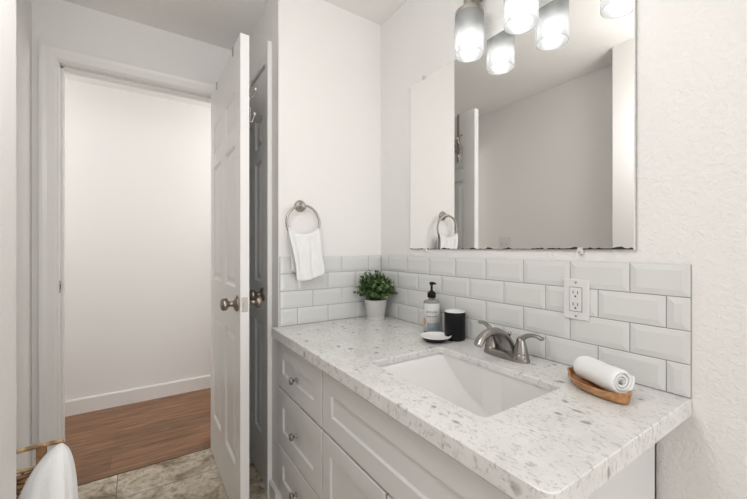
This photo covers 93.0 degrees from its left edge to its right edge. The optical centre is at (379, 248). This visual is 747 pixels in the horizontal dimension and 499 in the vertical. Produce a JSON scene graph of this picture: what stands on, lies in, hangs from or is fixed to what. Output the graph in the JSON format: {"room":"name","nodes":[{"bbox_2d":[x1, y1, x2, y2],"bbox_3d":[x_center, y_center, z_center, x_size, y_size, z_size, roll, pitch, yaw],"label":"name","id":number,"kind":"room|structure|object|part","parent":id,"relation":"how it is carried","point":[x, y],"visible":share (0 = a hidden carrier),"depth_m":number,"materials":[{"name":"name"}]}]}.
{"room":"bathroom","nodes":[
{"label":"bathroom","id":0,"kind":"room"},
{"bbox_2d":[0,0,15,498],"bbox_3d":[-0.763,-0.009,0.579,0.212,2.352,0.145,0,0,-34],"label":"wall","id":1,"kind":"structure","parent":0,"point":[7,7],"depth_m":0.65,"materials":[{"name":"white paint"}]},
{"bbox_2d":[16,0,31,495],"bbox_3d":[-0.260,-0.009,-0.463,0.120,2.452,5.215,0,0,-34],"label":"wall","id":2,"kind":"structure","parent":0,"point":[23,7],"depth_m":1.50,"materials":[{"name":"white paint"}]},
{"bbox_2d":[32,0,231,465],"bbox_3d":[-1.068,-0.009,2.066,1.572,2.452,0.120,0,0,-34],"label":"wall","id":3,"kind":"structure","parent":0,"point":[62,23],"depth_m":1.74,"materials":[{"name":"white paint"}]},
{"bbox_2d":[39,41,215,452],"bbox_3d":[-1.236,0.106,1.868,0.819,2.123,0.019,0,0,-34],"label":"trim","id":4,"kind":"structure","parent":3,"relation":"attached to","point":[49,54],"depth_m":1.65,"materials":[{"name":"white paint"}]},
{"bbox_2d":[77,447,210,485],"bbox_3d":[-1.257,1.172,1.897,0.675,0.012,0.005,0,0,-34],"label":"trim","id":5,"kind":"structure","parent":3,"relation":"attached to","point":[210,447],"depth_m":1.90,"materials":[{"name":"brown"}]},
{"bbox_2d":[211,33,262,498],"bbox_3d":[-0.759,0.138,1.758,0.168,2.035,0.748,0,0,-34],"label":"door","id":6,"kind":"structure","parent":3,"relation":"in","point":[231,302],"depth_m":1.58,"materials":[{"name":"white paint"}]},
{"bbox_3d":[-0.626,0.230,1.471,0.066,0.068,0.068,0,0,-34],"label":"knob","id":7,"kind":"part","parent":6,"relation":"part of","materials":[{"name":"silver metal"}]},
{"bbox_2d":[216,48,256,122],"bbox_3d":[-0.717,-0.718,1.743,0.093,0.329,0.484,0,0,-34],"label":"hook rack","id":8,"kind":"object","parent":6,"relation":"hanging from","point":[255,89],"visible":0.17,"depth_m":1.56,"materials":[{"name":"silver metal"}]},
{"bbox_3d":[-0.552,0.230,1.452,0.025,0.060,0.007,0,0,-34],"label":"latch plate","id":9,"kind":"part","parent":6,"relation":"part of","materials":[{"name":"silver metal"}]},
{"bbox_3d":[-0.542,0.230,1.528,0.066,0.068,0.068,0,0,-34],"label":"knob","id":10,"kind":"part","parent":6,"relation":"part of","materials":[{"name":"silver metal"}]},
{"bbox_2d":[65,79,210,400],"bbox_3d":[-1.835,-0.009,2.820,4.400,2.452,0.180,0,0,-34],"label":"wall","id":11,"kind":"structure","parent":0,"point":[138,166],"depth_m":2.69,"materials":[{"name":"white paint"}]},
{"bbox_2d":[65,375,210,416],"bbox_3d":[-1.781,1.116,2.739,4.400,0.105,0.015,0,0,-34],"label":"baseboard","id":12,"kind":"structure","parent":11,"relation":"attached to","point":[114,399],"depth_m":2.68,"materials":[{"name":"white paint"}]},
{"bbox_2d":[65,388,266,498],"bbox_3d":[-0.150,1.192,0.326,4.400,0.050,6.200,0,0,-34],"label":"floor","id":13,"kind":"structure","parent":0,"point":[103,443],"depth_m":2.04,"materials":[{"name":"brown wood"}]},
{"bbox_2d":[16,439,64,498],"bbox_3d":[-0.822,0.810,0.719,0.272,0.715,0.148,0,0,-34],"label":"wicker basket","id":14,"kind":"object","parent":13,"relation":"on","point":[41,448],"visible":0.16,"depth_m":0.81,"materials":[{"name":"wicker"}]},
{"bbox_3d":[-0.855,0.480,0.769,0.263,0.056,0.022,0,0,-34],"label":"handle rail","id":15,"kind":"part","parent":14,"relation":"part of","materials":[{"name":"wicker"}]},
{"bbox_3d":[-0.786,0.489,0.823,0.018,0.057,0.008,0,0,-34],"label":"handle post","id":16,"kind":"part","parent":14,"relation":"part of","materials":[{"name":"wicker"}]},
{"bbox_2d":[18,443,77,498],"bbox_3d":[-0.746,0.638,0.775,0.135,0.400,0.088,0,0,-34],"label":"bath towel","id":17,"kind":"object","parent":14,"relation":"on","point":[54,476],"visible":1,"depth_m":0.77,"materials":[{"name":"white fabric"}]},
{"bbox_2d":[278,341,655,498],"bbox_3d":[0.103,0.767,1.212,0.582,0.800,1.209,0,0,-34],"label":"vanity cabinet","id":18,"kind":"object","parent":13,"relation":"on","point":[334,443],"visible":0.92,"depth_m":1.01,"materials":[{"name":"white paint"}]},
{"bbox_3d":[-0.335,0.954,1.366,0.029,0.029,0.029,0,0,-34],"label":"knob","id":19,"kind":"part","parent":18,"relation":"part of","materials":[{"name":"silver metal"}]},
{"bbox_3d":[-0.335,0.726,1.366,0.029,0.029,0.029,0,0,-34],"label":"knob","id":20,"kind":"part","parent":18,"relation":"part of","materials":[{"name":"silver metal"}]},
{"bbox_3d":[-0.335,0.510,1.366,0.029,0.029,0.029,0,0,-34],"label":"knob","id":21,"kind":"part","parent":18,"relation":"part of","materials":[{"name":"silver metal"}]},
{"bbox_3d":[-0.315,0.954,1.379,0.018,0.202,0.454,0,0,-34],"label":"drawer","id":22,"kind":"part","parent":18,"relation":"part of","materials":[{"name":"white paint"}]},
{"bbox_3d":[-0.315,0.502,1.379,0.018,0.194,0.454,0,0,-34],"label":"drawer","id":23,"kind":"part","parent":18,"relation":"part of","materials":[{"name":"white paint"}]},
{"bbox_3d":[-0.315,0.726,1.379,0.018,0.238,0.454,0,0,-34],"label":"drawer","id":24,"kind":"part","parent":18,"relation":"part of","materials":[{"name":"white paint"}]},
{"bbox_3d":[-0.081,0.831,1.032,0.018,0.448,0.363,0,0,-34],"label":"cabinet door","id":25,"kind":"part","parent":18,"relation":"part of","materials":[{"name":"white paint"}]},
{"bbox_2d":[272,315,691,498],"bbox_3d":[0.124,0.366,1.187,0.580,0.038,1.278,0,0,-34],"label":"countertop","id":26,"kind":"structure","parent":18,"relation":"on","point":[565,442],"depth_m":0.76,"materials":[{"name":"stone"}]},
{"bbox_2d":[353,270,397,320],"bbox_3d":[-0.020,0.225,1.728,0.187,0.245,0.200,0,0,-34],"label":"potted plant","id":27,"kind":"object","parent":26,"relation":"on","point":[376,286],"visible":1,"depth_m":1.70,"materials":[{"name":"green plant"}]},
{"bbox_3d":[-0.019,0.298,1.742,0.109,0.098,0.109,0,0,-34],"label":"pot","id":28,"kind":"part","parent":27,"relation":"part of","materials":[{"name":"white ceramic"}]},
{"bbox_2d":[423,282,439,331],"bbox_3d":[0.214,0.242,1.461,0.067,0.210,0.068,0,0,8],"label":"soap dispenser","id":29,"kind":"object","parent":26,"relation":"on","point":[431,306],"visible":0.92,"depth_m":1.44,"materials":[{"name":"clear glass"}]},
{"bbox_2d":[423,298,439,331],"bbox_3d":[0.214,0.272,1.462,0.067,0.150,0.067,0,0,8],"label":"bottle","id":30,"kind":"object","parent":29,"relation":"attached to","point":[431,306],"depth_m":1.43,"materials":[{"name":"clear glass"}]},
{"bbox_2d":[420,332,450,342],"bbox_3d":[0.209,0.336,1.329,0.116,0.022,0.116,0,0,-34],"label":"soap dish","id":31,"kind":"object","parent":26,"relation":"on","point":[432,337],"visible":0.99,"depth_m":1.34,"materials":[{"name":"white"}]},
{"bbox_3d":[0.209,0.338,1.329,0.115,0.020,0.115,0,0,-34],"label":"dish","id":32,"kind":"part","parent":31,"relation":"part of","materials":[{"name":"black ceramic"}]},
{"bbox_2d":[444,309,464,341],"bbox_3d":[0.288,0.293,1.358,0.080,0.108,0.080,0,0,-34],"label":"tumbler","id":33,"kind":"object","parent":26,"relation":"on","point":[454,319],"visible":0.94,"depth_m":1.32,"materials":[{"name":"black"}]},
{"bbox_2d":[379,353,551,417],"bbox_3d":[0.215,0.444,0.987,0.332,0.153,0.472,0,0,-34],"label":"sink","id":34,"kind":"object","parent":26,"relation":"in","point":[484,392],"visible":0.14,"depth_m":1.12,"materials":[{"name":"white ceramic"}]},
{"bbox_2d":[474,320,544,363],"bbox_3d":[0.362,0.296,1.107,0.177,0.102,0.244,0,0,-34],"label":"faucet","id":35,"kind":"object","parent":26,"relation":"on","point":[500,344],"visible":1,"depth_m":1.09,"materials":[{"name":"silver metal"}]},
{"bbox_3d":[0.365,0.274,1.208,0.027,0.046,0.079,0,0,-22],"label":"lever","id":36,"kind":"part","parent":35,"relation":"part of","materials":[{"name":"silver metal"}]},
{"bbox_3d":[0.375,0.306,1.183,0.048,0.071,0.048,0,0,-34],"label":"handle","id":37,"kind":"part","parent":35,"relation":"part of","materials":[{"name":"silver metal"}]},
{"bbox_3d":[0.361,0.295,1.108,0.177,0.099,0.079,0,0,-34],"label":"spout","id":38,"kind":"part","parent":35,"relation":"part of","materials":[{"name":"silver metal"}]},
{"bbox_3d":[0.405,0.337,1.138,0.056,0.021,0.164,0,0,-34],"label":"plate","id":39,"kind":"part","parent":35,"relation":"part of","materials":[{"name":"silver metal"}]},
{"bbox_3d":[0.435,0.306,1.093,0.048,0.071,0.048,0,0,-34],"label":"handle","id":40,"kind":"part","parent":35,"relation":"part of","materials":[{"name":"silver metal"}]},
{"bbox_3d":[0.453,0.276,1.071,0.027,0.041,0.082,0,0,-37],"label":"lever","id":41,"kind":"part","parent":35,"relation":"part of","materials":[{"name":"silver metal"}]},
{"bbox_2d":[567,367,631,403],"bbox_3d":[0.531,0.334,0.870,0.101,0.027,0.184,0,0,-10],"label":"wooden tray","id":42,"kind":"object","parent":26,"relation":"on","point":[621,398],"visible":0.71,"depth_m":0.82,"materials":[{"name":"brown wood"}]},
{"bbox_2d":[573,356,634,392],"bbox_3d":[0.541,0.305,0.861,0.066,0.059,0.124,0,0,-11],"label":"rolled washcloth","id":43,"kind":"object","parent":42,"relation":"in","point":[611,378],"visible":1,"depth_m":0.82,"materials":[{"name":"white fabric"}]},
{"bbox_2d":[63,0,407,107],"bbox_3d":[0.096,-1.225,0.432,1.672,0.080,6.300,0,0,-34],"label":"ceiling","id":44,"kind":"structure","parent":0,"point":[220,23],"depth_m":1.79,"materials":[{"name":"white paint"}]},
{"bbox_2d":[249,0,271,69],"bbox_3d":[-0.664,-0.009,1.979,0.100,2.452,0.715,0,0,-34],"label":"wall","id":45,"kind":"structure","parent":0,"point":[262,32],"depth_m":1.79,"materials":[{"name":"white paint"}]},
{"bbox_2d":[249,68,264,482],"bbox_3d":[-0.696,0.133,1.907,0.102,2.045,0.483,0,0,-34],"label":"door","id":46,"kind":"structure","parent":45,"relation":"in","point":[257,103],"depth_m":1.88,"materials":[{"name":"white paint"}]},
{"bbox_3d":[-0.609,0.227,1.747,0.066,0.068,0.068,0,0,-34],"label":"knob","id":47,"kind":"part","parent":46,"relation":"part of","materials":[{"name":"silver metal"}]},
{"bbox_2d":[249,41,271,498],"bbox_3d":[-0.690,0.101,1.911,0.019,2.132,0.637,0,0,-34],"label":"trim","id":48,"kind":"structure","parent":45,"relation":"attached to","point":[264,59],"depth_m":1.65,"materials":[{"name":"white paint"}]},
{"bbox_2d":[269,479,277,498],"bbox_3d":[-0.481,1.120,1.607,0.014,0.096,0.093,0,0,-34],"label":"baseboard","id":49,"kind":"structure","parent":45,"relation":"attached to","point":[273,491],"depth_m":1.60,"materials":[{"name":"white paint"}]},
{"bbox_2d":[272,0,380,498],"bbox_3d":[-0.249,-0.009,1.768,0.550,2.452,0.100,0,0,-34],"label":"wall","id":50,"kind":"structure","parent":0,"point":[326,57],"depth_m":1.69,"materials":[{"name":"white paint"}]},
{"bbox_2d":[285,200,319,229],"bbox_3d":[-0.352,-0.128,1.607,0.165,0.187,0.051,0,0,-34],"label":"towel ring","id":51,"kind":"object","parent":50,"relation":"attached to","point":[300,206],"visible":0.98,"depth_m":1.61,"materials":[{"name":"grey metal"}]},
{"bbox_2d":[287,227,324,280],"bbox_3d":[-0.333,0.025,1.598,0.174,0.238,0.053,0,0,-34],"label":"hand towel","id":52,"kind":"object","parent":51,"relation":"hanging from","point":[307,261],"visible":1,"depth_m":1.58,"materials":[{"name":"white fabric"}]},
{"bbox_2d":[280,256,380,326],"bbox_3d":[-0.217,0.192,1.724,0.545,0.310,0.008,0,0,-34],"label":"tile backsplash","id":53,"kind":"structure","parent":50,"relation":"attached to","point":[329,296],"depth_m":1.70,"materials":[{"name":"white tile"}]},
{"bbox_2d":[381,0,746,498],"bbox_3d":[1.092,-0.009,0.381,0.120,2.452,5.100,0,0,-34],"label":"wall","id":54,"kind":"structure","parent":0,"point":[691,55],"depth_m":0.83,"materials":[{"name":"white paint"}]},
{"bbox_2d":[455,0,538,62],"bbox_3d":[0.450,-0.858,1.094,0.144,0.350,0.600,0,0,-34],"label":"vanity light","id":55,"kind":"object","parent":54,"relation":"attached to","point":[520,16],"visible":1,"depth_m":1.20,"materials":[{"name":"white glass"}]},
{"bbox_3d":[0.317,-0.753,1.252,0.101,0.140,0.101,0,0,-34],"label":"lamp shade","id":56,"kind":"part","parent":55,"relation":"part of","materials":[{"name":"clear glass"}]},
{"bbox_3d":[0.317,-0.723,1.252,0.060,0.049,0.060,0,0,-34],"label":"bulb","id":57,"kind":"part","parent":55,"relation":"part of","materials":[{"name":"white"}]},
{"bbox_3d":[0.432,-0.723,1.083,0.060,0.049,0.060,0,0,-34],"label":"bulb","id":58,"kind":"part","parent":55,"relation":"part of","materials":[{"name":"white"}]},
{"bbox_3d":[0.432,-0.753,1.083,0.101,0.140,0.101,0,0,-34],"label":"lamp shade","id":59,"kind":"part","parent":55,"relation":"part of","materials":[{"name":"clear glass"}]},
{"bbox_2d":[410,0,634,253],"bbox_3d":[0.398,-0.379,1.286,0.011,0.789,0.916,0,0,-34],"label":"vanity mirror","id":60,"kind":"object","parent":54,"relation":"attached to","point":[529,143],"visible":1,"depth_m":1.13,"materials":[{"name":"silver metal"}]},
{"bbox_2d":[381,256,691,398],"bbox_3d":[0.361,0.192,1.348,0.008,0.310,1.279,0,0,-34],"label":"tile backsplash","id":61,"kind":"structure","parent":54,"relation":"attached to","point":[640,323],"depth_m":1.04,"materials":[{"name":"white tile"}]},
{"bbox_2d":[564,278,589,320],"bbox_3d":[0.569,0.147,1.026,0.009,0.116,0.072,0,0,-34],"label":"wall outlet","id":62,"kind":"object","parent":61,"relation":"attached to","point":[576,291],"visible":1,"depth_m":1.02,"materials":[{"name":"white plastic"}]},
{"bbox_2d":[570,287,581,311],"bbox_3d":[0.567,0.147,1.025,0.004,0.068,0.033,0,0,-34],"label":"receptacle","id":63,"kind":"object","parent":62,"relation":"attached to","point":[575,292],"depth_m":1.02,"materials":[{"name":"grey plastic"}]}
]}

